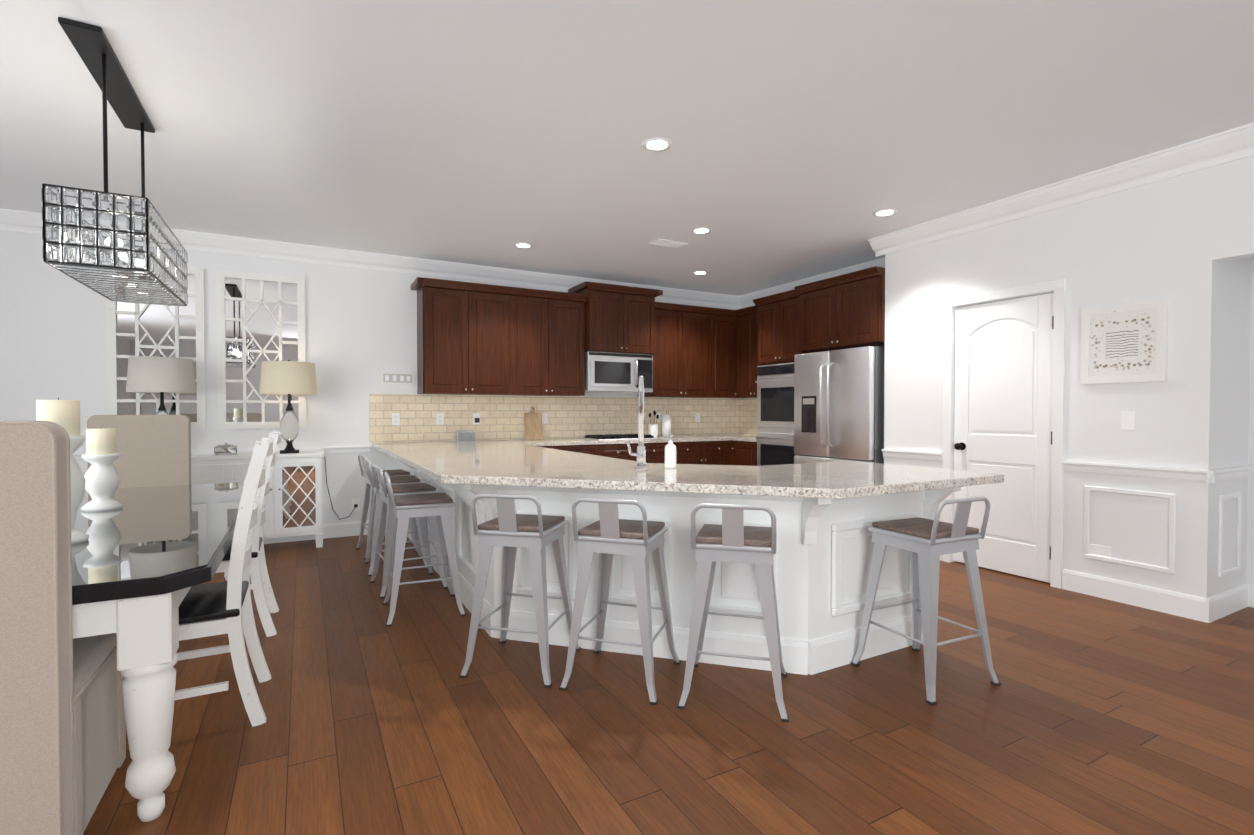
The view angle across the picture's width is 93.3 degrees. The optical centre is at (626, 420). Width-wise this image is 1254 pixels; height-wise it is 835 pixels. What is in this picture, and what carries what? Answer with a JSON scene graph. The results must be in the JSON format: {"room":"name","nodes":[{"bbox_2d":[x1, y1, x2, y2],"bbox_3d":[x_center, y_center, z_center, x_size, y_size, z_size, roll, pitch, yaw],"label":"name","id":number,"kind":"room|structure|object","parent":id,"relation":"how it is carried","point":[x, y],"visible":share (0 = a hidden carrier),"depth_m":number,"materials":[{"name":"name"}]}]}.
{"room":"kitchen","nodes":[
{"label":"kitchen","id":0,"kind":"room"},
{"bbox_2d":[0,230,739,523],"bbox_3d":[-2.203,-0.259,6.053,8.660,2.740,0.100,-1,1,-29],"label":"wall","id":1,"kind":"structure","parent":0,"point":[360,329],"depth_m":5.45,"materials":[{"name":"white paint"}]},
{"bbox_2d":[106,267,205,428],"bbox_3d":[-3.966,-0.625,5.003,0.655,1.395,0.035,-1,1,-29],"label":"mirror","id":2,"kind":"object","parent":1,"relation":"attached to","point":[135,329],"visible":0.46,"depth_m":5.00,"materials":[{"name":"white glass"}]},
{"bbox_2d":[216,269,305,428],"bbox_3d":[-3.302,-0.631,5.366,0.680,1.395,0.035,-1,1,-29],"label":"mirror","id":3,"kind":"object","parent":1,"relation":"attached to","point":[260,318],"visible":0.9,"depth_m":5.34,"materials":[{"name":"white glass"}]},
{"bbox_2d":[264,521,385,543],"bbox_3d":[-4.066,1.061,4.989,4.150,0.135,0.016,-1,1,-29],"label":"baseboard","id":4,"kind":"structure","parent":1,"relation":"attached to","point":[345,529],"depth_m":5.67,"materials":[{"name":"white paint"}]},
{"bbox_2d":[324,457,359,519],"bbox_3d":[-2.740,0.643,5.703,0.306,0.613,0.022,-1,1,-29],"label":"lamp cord","id":5,"kind":"object","parent":1,"relation":"attached to","point":[355,504],"visible":1,"depth_m":5.75,"materials":[{"name":"grey plastic"}]},
{"bbox_2d":[0,208,739,308],"bbox_3d":[-2.152,-1.558,5.937,8.460,0.140,0.115,-1,1,-29],"label":"crown molding","id":6,"kind":"structure","parent":1,"relation":"attached to","point":[10,220],"depth_m":5.76,"materials":[{"name":"white paint"}]},
{"bbox_2d":[380,372,414,384],"bbox_3d":[-2.295,-0.427,5.925,0.320,0.125,0.024,-1,1,-29],"label":"switch plate","id":7,"kind":"object","parent":1,"relation":"attached to","point":[399,378],"visible":1,"depth_m":5.92,"materials":[{"name":"grey plastic"}]},
{"bbox_2d":[415,278,474,394],"bbox_3d":[-1.834,-0.823,5.988,0.495,1.100,0.348,-1,1,-29],"label":"upper cabinet","id":8,"kind":"object","parent":1,"relation":"attached to","point":[445,308],"depth_m":5.83,"materials":[{"name":"brown wood"}]},
{"bbox_2d":[471,283,518,394],"bbox_3d":[-1.483,-0.826,6.180,0.545,1.100,0.348,-1,1,-29],"label":"upper cabinet","id":9,"kind":"object","parent":1,"relation":"attached to","point":[479,339],"depth_m":6.06,"materials":[{"name":"brown wood"}]},
{"bbox_2d":[515,288,554,395],"bbox_3d":[-1.110,-0.830,6.384,0.545,1.100,0.348,-1,1,-29],"label":"upper cabinet","id":10,"kind":"object","parent":1,"relation":"attached to","point":[536,307],"depth_m":6.27,"materials":[{"name":"brown wood"}]},
{"bbox_2d":[370,394,737,442],"bbox_3d":[-0.495,-0.043,6.923,4.627,0.485,0.016,-1,1,-29],"label":"backsplash","id":11,"kind":"structure","parent":1,"relation":"attached to","point":[502,417],"depth_m":6.63,"materials":[{"name":"tile"}]},
{"bbox_2d":[392,413,399,424],"bbox_3d":[-2.312,-0.017,5.923,0.075,0.118,0.005,-1,1,-29],"label":"electrical outlet plate","id":12,"kind":"object","parent":11,"relation":"attached to","point":[395,416],"depth_m":5.92,"materials":[{"name":"white plastic"}]},
{"bbox_2d":[436,413,443,424],"bbox_3d":[-1.935,-0.020,6.129,0.075,0.118,0.005,-1,1,-29],"label":"electrical outlet plate","id":13,"kind":"object","parent":11,"relation":"attached to","point":[439,416],"depth_m":6.13,"materials":[{"name":"white plastic"}]},
{"bbox_2d":[473,413,479,423],"bbox_3d":[-1.595,-0.023,6.299,0.075,0.118,0.033,-1,1,-29],"label":"electrical outlet plate","id":14,"kind":"object","parent":11,"relation":"attached to","point":[476,416],"depth_m":6.30,"materials":[{"name":"white plastic"}]},
{"bbox_2d":[542,413,546,423],"bbox_3d":[-0.935,-0.029,6.676,0.075,0.118,0.005,-1,1,-29],"label":"electrical outlet plate","id":15,"kind":"object","parent":11,"relation":"attached to","point":[544,415],"depth_m":6.68,"materials":[{"name":"white plastic"}]},
{"bbox_2d":[656,413,660,421],"bbox_3d":[0.390,-0.041,7.401,0.075,0.118,0.005,-1,1,-29],"label":"electrical outlet plate","id":16,"kind":"object","parent":11,"relation":"attached to","point":[659,419],"depth_m":7.41,"materials":[{"name":"white plastic"}]},
{"bbox_2d":[695,413,699,421],"bbox_3d":[0.916,-0.046,7.689,0.075,0.118,0.005,-1,1,-29],"label":"electrical outlet plate","id":17,"kind":"object","parent":11,"relation":"attached to","point":[697,415],"depth_m":7.69,"materials":[{"name":"white plastic"}]},
{"bbox_2d":[555,291,584,395],"bbox_3d":[-0.759,-0.833,6.576,0.495,1.100,0.348,-1,1,-29],"label":"upper cabinet","id":18,"kind":"object","parent":1,"relation":"attached to","point":[569,356],"depth_m":6.45,"materials":[{"name":"brown wood"}]},
{"bbox_2d":[571,282,630,353],"bbox_3d":[-0.308,-1.144,6.772,0.490,0.735,0.428,-1,1,-29],"label":"upper cabinet","id":19,"kind":"object","parent":1,"relation":"attached to","point":[606,307],"depth_m":6.57,"materials":[{"name":"brown wood"}]},
{"bbox_2d":[585,351,652,392],"bbox_3d":[-0.144,-0.556,6.867,0.836,0.437,0.436,-1,1,-29],"label":"over-the-range microwave","id":20,"kind":"object","parent":19,"relation":"attached to","point":[611,372],"visible":0.9,"depth_m":6.69,"materials":[{"name":"silver metal"}]},
{"bbox_2d":[631,287,658,354],"bbox_3d":[0.017,-1.146,6.950,0.490,0.735,0.428,-1,1,-29],"label":"upper cabinet","id":21,"kind":"object","parent":1,"relation":"attached to","point":[644,308],"depth_m":6.81,"materials":[{"name":"brown wood"}]},
{"bbox_2d":[637,302,686,397],"bbox_3d":[0.426,-0.843,7.224,0.486,1.100,0.348,-1,1,-29],"label":"upper cabinet","id":22,"kind":"object","parent":1,"relation":"attached to","point":[670,365],"depth_m":7.08,"materials":[{"name":"brown wood"}]},
{"bbox_2d":[687,306,706,397],"bbox_3d":[0.769,-0.846,7.412,0.536,1.100,0.348,-1,1,-29],"label":"upper cabinet","id":23,"kind":"object","parent":1,"relation":"attached to","point":[696,315],"depth_m":7.26,"materials":[{"name":"brown wood"}]},
{"bbox_2d":[707,307,734,397],"bbox_3d":[1.129,-0.849,7.569,0.488,1.100,0.418,-1,1,-29],"label":"upper cabinet","id":24,"kind":"object","parent":1,"relation":"attached to","point":[720,322],"depth_m":7.44,"materials":[{"name":"brown wood"}]},
{"bbox_2d":[735,306,757,397],"bbox_3d":[1.616,-0.847,7.455,0.400,1.100,0.429,-1,1,-29],"label":"upper cabinet","id":25,"kind":"object","parent":1,"relation":"attached to","point":[746,319],"depth_m":7.38,"materials":[{"name":"brown wood"}]},
{"bbox_2d":[738,398,756,434],"bbox_3d":[1.783,-0.054,7.567,0.010,0.485,1.020,-1,1,-29],"label":"backsplash","id":26,"kind":"structure","parent":1,"relation":"attached to","point":[747,407],"depth_m":7.88,"materials":[{"name":"tile"}]},
{"bbox_2d":[795,278,830,353],"bbox_3d":[2.216,-1.047,6.034,0.708,0.655,0.553,-1,1,-29],"label":"upper cabinet","id":27,"kind":"object","parent":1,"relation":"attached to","point":[815,298],"depth_m":5.91,"materials":[{"name":"brown wood"}]},
{"bbox_2d":[0,0,1253,295],"bbox_3d":[0.206,-1.606,1.563,8.600,0.100,10.250,-1,1,-29],"label":"ceiling","id":28,"kind":"structure","parent":0,"point":[806,138],"depth_m":3.06,"materials":[{"name":"white paint"}]},
{"bbox_2d":[41,17,187,305],"bbox_3d":[-2.363,-1.102,2.788,0.340,0.947,1.010,-1,1,-29],"label":"chandelier","id":29,"kind":"object","parent":28,"relation":"hanging from","point":[121,265],"visible":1,"depth_m":2.47,"materials":[{"name":"black metal"}]},
{"bbox_2d":[514,243,532,247],"bbox_3d":[-0.956,-1.616,5.459,0.173,0.004,0.173,-1,1,-35],"label":"recessed light","id":30,"kind":"object","parent":28,"relation":"in","point":[519,245],"depth_m":5.45,"materials":[{"name":"white paint"}]},
{"bbox_2d":[642,138,671,151],"bbox_3d":[0.172,-1.583,3.398,0.173,0.004,0.173,0,1,22],"label":"recessed light","id":31,"kind":"object","parent":28,"relation":"in","point":[657,144],"depth_m":3.39,"materials":[{"name":"white paint"}]},
{"bbox_2d":[648,239,687,248],"bbox_3d":[0.371,-1.611,5.387,0.320,0.011,0.170,-1,1,-29],"label":"ceiling vent","id":32,"kind":"object","parent":28,"relation":"in","point":[667,243],"visible":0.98,"depth_m":5.37,"materials":[{"name":"white metal"}]},
{"bbox_2d":[693,271,707,274],"bbox_3d":[0.812,-1.634,6.540,0.173,0.004,0.173,0,1,22],"label":"recessed light","id":33,"kind":"object","parent":28,"relation":"in","point":[697,272],"depth_m":6.55,"materials":[{"name":"white paint"}]},
{"bbox_2d":[691,228,711,233],"bbox_3d":[0.631,-1.609,5.017,0.173,0.004,0.173,-1,1,-38],"label":"recessed light","id":34,"kind":"object","parent":28,"relation":"in","point":[698,230],"depth_m":5.01,"materials":[{"name":"white paint"}]},
{"bbox_2d":[873,209,896,216],"bbox_3d":[1.986,-1.602,4.561,0.173,0.004,0.173,-1,1,-38],"label":"recessed light","id":35,"kind":"object","parent":28,"relation":"in","point":[885,212],"depth_m":4.55,"materials":[{"name":"white paint"}]},
{"bbox_2d":[83,533,1253,834],"bbox_3d":[0.206,1.233,1.610,8.600,0.100,10.250,-1,1,-29],"label":"floor","id":36,"kind":"structure","parent":0,"point":[1091,715],"depth_m":2.24,"materials":[{"name":"brown wood"}]},
{"bbox_2d":[0,421,125,834],"bbox_3d":[-1.840,0.589,1.641,0.573,1.182,0.632,-1,1,-29],"label":"chair","id":37,"kind":"object","parent":36,"relation":"on","point":[62,736],"visible":0.88,"depth_m":1.49,"materials":[{"name":"fabric"}]},
{"bbox_2d":[87,415,190,487],"bbox_3d":[-3.352,0.550,4.019,0.573,1.182,0.632,-1,1,-29],"label":"chair","id":38,"kind":"object","parent":36,"relation":"on","point":[153,450],"visible":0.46,"depth_m":4.23,"materials":[{"name":"fabric"}]},
{"bbox_2d":[71,482,244,821],"bbox_3d":[-2.401,0.801,2.639,1.180,0.730,2.630,-1,1,-29],"label":"dining table","id":39,"kind":"object","parent":36,"relation":"on","point":[145,560],"visible":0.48,"depth_m":1.76,"materials":[{"name":"white painted wood"},{"name":"black painted wood"}]},
{"bbox_2d":[36,398,88,544],"bbox_3d":[-2.059,0.180,2.149,0.156,0.528,0.156,-1,1,-29],"label":"candlestick","id":40,"kind":"object","parent":39,"relation":"on","point":[65,414],"visible":0.38,"depth_m":2.14,"materials":[{"name":"white wood"}]},
{"bbox_2d":[81,428,122,511],"bbox_3d":[-2.570,0.231,2.896,0.156,0.403,0.156,-1,1,-29],"label":"candlestick","id":41,"kind":"object","parent":39,"relation":"on","point":[102,475],"visible":1,"depth_m":2.86,"materials":[{"name":"white wood"}]},
{"bbox_2d":[174,437,273,726],"bbox_3d":[-1.725,0.626,2.362,0.544,1.102,0.470,-1,1,-29],"label":"chair","id":42,"kind":"object","parent":36,"relation":"on","point":[213,609],"visible":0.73,"depth_m":2.26,"materials":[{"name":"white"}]},
{"bbox_2d":[215,430,280,636],"bbox_3d":[-2.219,0.612,3.265,0.544,1.102,0.470,-1,1,-29],"label":"chair","id":43,"kind":"object","parent":36,"relation":"on","point":[263,593],"visible":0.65,"depth_m":3.17,"materials":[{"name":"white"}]},
{"bbox_2d":[191,450,323,547],"bbox_3d":[-3.425,0.707,5.083,1.470,0.840,0.447,-1,1,-29],"label":"console","id":44,"kind":"object","parent":36,"relation":"on","point":[293,506],"visible":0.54,"depth_m":5.12,"materials":[{"name":"white wood"}]},
{"bbox_2d":[126,355,195,414],"bbox_3d":[-3.787,-0.123,4.824,0.450,0.827,0.450,-1,1,-29],"label":"lamp","id":45,"kind":"object","parent":44,"relation":"on","point":[161,375],"visible":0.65,"depth_m":4.66,"materials":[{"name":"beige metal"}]},
{"bbox_2d":[214,443,237,454],"bbox_3d":[-3.419,0.236,5.053,0.166,0.102,0.106,-1,1,-29],"label":"trinket box","id":46,"kind":"object","parent":44,"relation":"on","point":[225,448],"visible":1,"depth_m":5.01,"materials":[{"name":"silver metal"}]},
{"bbox_2d":[259,360,317,453],"bbox_3d":[-2.997,-0.130,5.255,0.450,0.827,0.450,-1,1,-29],"label":"lamp","id":47,"kind":"object","parent":44,"relation":"on","point":[289,378],"visible":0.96,"depth_m":5.12,"materials":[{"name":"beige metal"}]},
{"bbox_2d":[356,454,416,558],"bbox_3d":[-2.079,0.707,5.133,0.438,0.838,0.438,-1,1,-34],"label":"stool","id":48,"kind":"object","parent":36,"relation":"on","point":[368,494],"visible":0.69,"depth_m":5.08,"materials":[{"name":"silver metal"}]},
{"bbox_2d":[365,459,427,575],"bbox_3d":[-1.801,0.715,4.624,0.453,0.838,0.453,-1,1,-29],"label":"stool","id":49,"kind":"object","parent":36,"relation":"on","point":[416,526],"visible":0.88,"depth_m":4.53,"materials":[{"name":"silver metal"}]},
{"bbox_2d":[369,465,447,598],"bbox_3d":[-1.522,0.723,4.115,0.438,0.838,0.438,-1,1,-32],"label":"stool","id":50,"kind":"object","parent":36,"relation":"on","point":[386,517],"visible":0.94,"depth_m":4.05,"materials":[{"name":"silver metal"}]},
{"bbox_2d":[383,472,465,626],"bbox_3d":[-1.244,0.732,3.607,0.438,0.838,0.438,0,1,-25],"label":"stool","id":51,"kind":"object","parent":36,"relation":"on","point":[437,505],"visible":0.98,"depth_m":3.50,"materials":[{"name":"silver metal"}]},
{"bbox_2d":[459,494,580,687],"bbox_3d":[-0.499,0.744,2.845,0.438,0.838,0.438,0,1,13],"label":"stool","id":52,"kind":"object","parent":36,"relation":"on","point":[508,529],"visible":0.96,"depth_m":2.71,"materials":[{"name":"silver metal"}]},
{"bbox_2d":[538,444,605,456],"bbox_3d":[-0.836,0.678,6.405,0.983,0.854,0.618,-1,1,-29],"label":"base cabinet","id":53,"kind":"object","parent":36,"relation":"on","point":[599,449],"depth_m":6.27,"materials":[{"name":"brown wood"}]},
{"bbox_2d":[559,498,680,704],"bbox_3d":[-0.019,0.746,2.705,0.438,0.838,0.438,0,1,18],"label":"stool","id":54,"kind":"object","parent":36,"relation":"on","point":[608,535],"visible":1,"depth_m":2.58,"materials":[{"name":"silver metal"}]},
{"bbox_2d":[606,442,665,463],"bbox_3d":[-0.057,0.671,6.831,1.032,0.854,0.618,-1,1,-29],"label":"base cabinet","id":55,"kind":"object","parent":36,"relation":"on","point":[655,452],"depth_m":6.56,"materials":[{"name":"brown wood"}]},
{"bbox_2d":[520,435,731,445],"bbox_3d":[0.244,0.221,6.971,3.288,0.040,0.648,-1,1,-29],"label":"countertop","id":56,"kind":"structure","parent":55,"relation":"on","point":[575,441],"depth_m":6.62,"materials":[{"name":"stone"}]},
{"bbox_2d":[524,406,542,439],"bbox_3d":[-1.036,0.022,6.569,0.200,0.367,0.075,-1,1,-29],"label":"cutting board","id":57,"kind":"object","parent":56,"relation":"on","point":[533,426],"visible":0.98,"depth_m":6.56,"materials":[{"name":"brown wood"}]},
{"bbox_2d":[579,434,658,440],"bbox_3d":[-0.096,0.180,6.791,0.760,0.047,0.530,-1,1,-29],"label":"cooktop","id":58,"kind":"object","parent":56,"relation":"in","point":[615,437],"visible":0.9,"depth_m":6.63,"materials":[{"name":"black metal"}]},
{"bbox_2d":[648,410,658,436],"bbox_3d":[0.318,0.033,7.220,0.126,0.328,0.116,-1,1,-29],"label":"utensil crock","id":59,"kind":"object","parent":56,"relation":"on","point":[653,429],"visible":0.88,"depth_m":7.18,"materials":[{"name":"white ceramic"}]},
{"bbox_2d":[660,412,672,436],"bbox_3d":[0.485,0.041,7.289,0.150,0.310,0.150,-1,1,-29],"label":"paper towel","id":60,"kind":"object","parent":56,"relation":"on","point":[666,425],"visible":0.98,"depth_m":7.24,"materials":[{"name":"white paper"}]},
{"bbox_2d":[404,464,960,674],"bbox_3d":[-0.341,0.710,4.458,2.218,0.854,4.508,-1,1,-29],"label":"base cabinet","id":61,"kind":"object","parent":36,"relation":"on","point":[822,558],"visible":0.48,"depth_m":2.89,"materials":[{"name":"white wood"}]},
{"bbox_2d":[372,440,847,498],"bbox_3d":[-0.821,0.267,4.115,1.317,0.040,4.638,-1,1,-29],"label":"countertop","id":62,"kind":"structure","parent":61,"relation":"on","point":[529,463],"depth_m":3.05,"materials":[{"name":"stone"}]},
{"bbox_2d":[456,430,475,441],"bbox_3d":[-1.664,0.157,6.115,0.190,0.115,0.070,-1,1,-29],"label":"napkin holder","id":63,"kind":"object","parent":62,"relation":"on","point":[465,436],"visible":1,"depth_m":6.09,"materials":[{"name":"silver metal"}]},
{"bbox_2d":[627,375,647,467],"bbox_3d":[0.062,-0.002,3.367,0.179,0.522,0.204,-1,1,-29],"label":"faucet","id":64,"kind":"object","parent":62,"relation":"on","point":[640,454],"visible":1,"depth_m":3.29,"materials":[{"name":"silver metal"}]},
{"bbox_2d":[665,434,675,468],"bbox_3d":[0.245,0.166,3.280,0.075,0.190,0.066,-1,1,-29],"label":"soap dispenser","id":65,"kind":"object","parent":62,"relation":"on","point":[670,454],"visible":1,"depth_m":3.25,"materials":[{"name":"white plastic"}]},
{"bbox_2d":[696,461,1003,497],"bbox_3d":[1.038,0.281,3.292,1.150,0.040,1.409,-1,1,-29],"label":"countertop","id":66,"kind":"structure","parent":61,"relation":"on","point":[863,479],"depth_m":2.90,"materials":[{"name":"stone"}]},
{"bbox_2d":[666,441,729,464],"bbox_3d":[0.734,0.665,7.236,0.985,0.854,0.666,-1,1,-29],"label":"base cabinet","id":67,"kind":"object","parent":36,"relation":"on","point":[700,452],"depth_m":7.00,"materials":[{"name":"brown wood"}]},
{"bbox_2d":[677,503,788,721],"bbox_3d":[0.470,0.749,2.561,0.438,0.838,0.438,0,1,14],"label":"stool","id":68,"kind":"object","parent":36,"relation":"on","point":[732,538],"visible":1,"depth_m":2.40,"materials":[{"name":"silver metal"}]},
{"bbox_2d":[730,440,756,465],"bbox_3d":[1.631,0.666,7.170,0.670,0.854,0.448,-1,1,-29],"label":"base cabinet","id":69,"kind":"object","parent":36,"relation":"on","point":[743,453],"depth_m":7.03,"materials":[{"name":"brown wood"}]},
{"bbox_2d":[732,435,756,441],"bbox_3d":[1.659,0.218,7.167,0.618,0.040,0.426,-1,1,-29],"label":"countertop","id":70,"kind":"structure","parent":69,"relation":"on","point":[750,438],"depth_m":7.12,"materials":[{"name":"stone"}]},
{"bbox_2d":[753,289,799,465],"bbox_3d":[1.908,-0.142,6.628,0.691,2.484,0.736,-1,1,-29],"label":"tall cabinet","id":71,"kind":"object","parent":36,"relation":"on","point":[778,349],"visible":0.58,"depth_m":6.51,"materials":[{"name":"brown wood"}]},
{"bbox_2d":[794,346,884,463],"bbox_3d":[2.240,0.217,5.824,0.883,1.785,0.920,-1,1,-29],"label":"refrigerator","id":72,"kind":"object","parent":36,"relation":"on","point":[838,405],"visible":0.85,"depth_m":5.53,"materials":[{"name":"grey metal"}]},
{"bbox_2d":[851,497,1000,704],"bbox_3d":[1.362,0.746,2.719,0.438,0.838,0.438,0,1,-25],"label":"stool","id":73,"kind":"object","parent":36,"relation":"on","point":[926,543],"visible":0.98,"depth_m":2.62,"materials":[{"name":"silver metal"}]},
{"bbox_2d":[740,261,884,308],"bbox_3d":[2.179,-1.570,6.713,0.115,0.140,2.670,-1,1,-29],"label":"crown molding","id":74,"kind":"structure","parent":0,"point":[746,300],"depth_m":6.96,"materials":[{"name":"white paint"}]},
{"bbox_2d":[884,155,1253,597],"bbox_3d":[4.367,-0.198,2.273,0.760,2.740,7.260,-1,1,-29],"label":"wall","id":75,"kind":"structure","parent":0,"point":[1149,242],"depth_m":3.67,"materials":[{"name":"white paint"}]},
{"bbox_2d":[831,266,884,349],"bbox_3d":[2.424,-1.040,5.654,0.708,0.655,0.553,-1,1,-29],"label":"upper cabinet","id":76,"kind":"object","parent":75,"relation":"attached to","point":[857,297],"depth_m":5.45,"materials":[{"name":"brown wood"}]},
{"bbox_2d":[876,258,884,261],"bbox_3d":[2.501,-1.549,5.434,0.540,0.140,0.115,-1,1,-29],"label":"crown molding","id":77,"kind":"structure","parent":75,"relation":"attached to","point":[882,259],"depth_m":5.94,"materials":[{"name":"white paint"}]},
{"bbox_2d":[953,293,1053,582],"bbox_3d":[2.771,0.117,4.409,0.122,2.018,0.722,-1,1,-29],"label":"pantry door","id":78,"kind":"structure","parent":75,"relation":"in","point":[1003,399],"depth_m":4.37,"materials":[{"name":"white paint"}]},
{"bbox_2d":[942,279,1065,588],"bbox_3d":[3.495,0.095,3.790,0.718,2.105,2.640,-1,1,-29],"label":"door frame","id":79,"kind":"structure","parent":75,"relation":"in","point":[1057,288],"depth_m":4.08,"materials":[{"name":"white paint"}]},
{"bbox_2d":[868,122,1253,261],"bbox_3d":[3.955,-1.495,2.092,0.115,0.140,7.375,-1,1,-29],"label":"crown molding","id":80,"kind":"structure","parent":75,"relation":"attached to","point":[1230,145],"depth_m":3.85,"materials":[{"name":"white paint"}]},
{"bbox_2d":[1089,544,1110,556],"bbox_3d":[3.076,0.847,3.852,0.005,0.075,0.118,-1,1,-29],"label":"electrical outlet plate","id":81,"kind":"object","parent":75,"relation":"attached to","point":[1094,549],"depth_m":3.85,"materials":[{"name":"white plastic"}]},
{"bbox_2d":[1080,299,1168,383],"bbox_3d":[3.118,-0.486,3.728,0.030,0.490,0.440,-1,1,-29],"label":"framed art","id":82,"kind":"object","parent":75,"relation":"attached to","point":[1125,343],"visible":0.96,"depth_m":3.71},
{"bbox_2d":[1121,411,1135,429],"bbox_3d":[3.141,-0.001,3.714,0.011,0.118,0.075,-1,1,-29],"label":"light switch","id":83,"kind":"object","parent":75,"relation":"attached to","point":[1127,420],"depth_m":3.71,"materials":[{"name":"white plastic"}]},
{"bbox_2d":[1062,569,1215,622],"bbox_3d":[3.150,1.082,3.710,0.016,0.135,0.746,-1,1,-29],"label":"baseboard","id":84,"kind":"structure","parent":75,"relation":"attached to","point":[1165,601],"depth_m":3.65,"materials":[{"name":"white paint"}]},
{"bbox_2d":[1212,584,1253,619],"bbox_3d":[3.614,1.084,3.535,0.570,0.135,0.040,-1,1,-29],"label":"baseboard","id":85,"kind":"structure","parent":75,"relation":"attached to","point":[1217,606],"depth_m":3.56,"materials":[{"name":"white paint"}]},
{"bbox_3d":[-3.522,-0.153,-0.453,0.100,2.740,10.050,-1,1,-29],"label":"wall","id":86,"kind":"structure","parent":0,"visible":0},
{"bbox_2d":[73,445,369,474],"bbox_3d":[-4.203,0.572,4.897,3.830,0.635,0.032,-1,1,-29],"label":"trim","id":87,"kind":"structure","parent":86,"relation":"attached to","point":[366,448],"depth_m":5.59,"materials":[{"name":"white paint"}]},
{"bbox_2d":[881,449,942,461],"bbox_3d":[2.412,0.570,5.035,0.032,0.635,0.560,-1,1,-29],"label":"trim","id":88,"kind":"structure","parent":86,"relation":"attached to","point":[888,453],"depth_m":5.01,"materials":[{"name":"white paint"}]},
{"bbox_2d":[1062,461,1220,576],"bbox_3d":[3.147,0.592,3.692,0.032,0.635,0.762,-1,1,-29],"label":"trim","id":89,"kind":"structure","parent":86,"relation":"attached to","point":[1199,475],"depth_m":3.62,"materials":[{"name":"white paint"}]},
{"bbox_2d":[1221,465,1253,576],"bbox_3d":[3.614,0.594,3.527,0.570,0.635,0.040,-1,1,-29],"label":"trim","id":90,"kind":"structure","parent":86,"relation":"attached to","point":[1239,472],"depth_m":3.57,"materials":[{"name":"white paint"}]}
]}

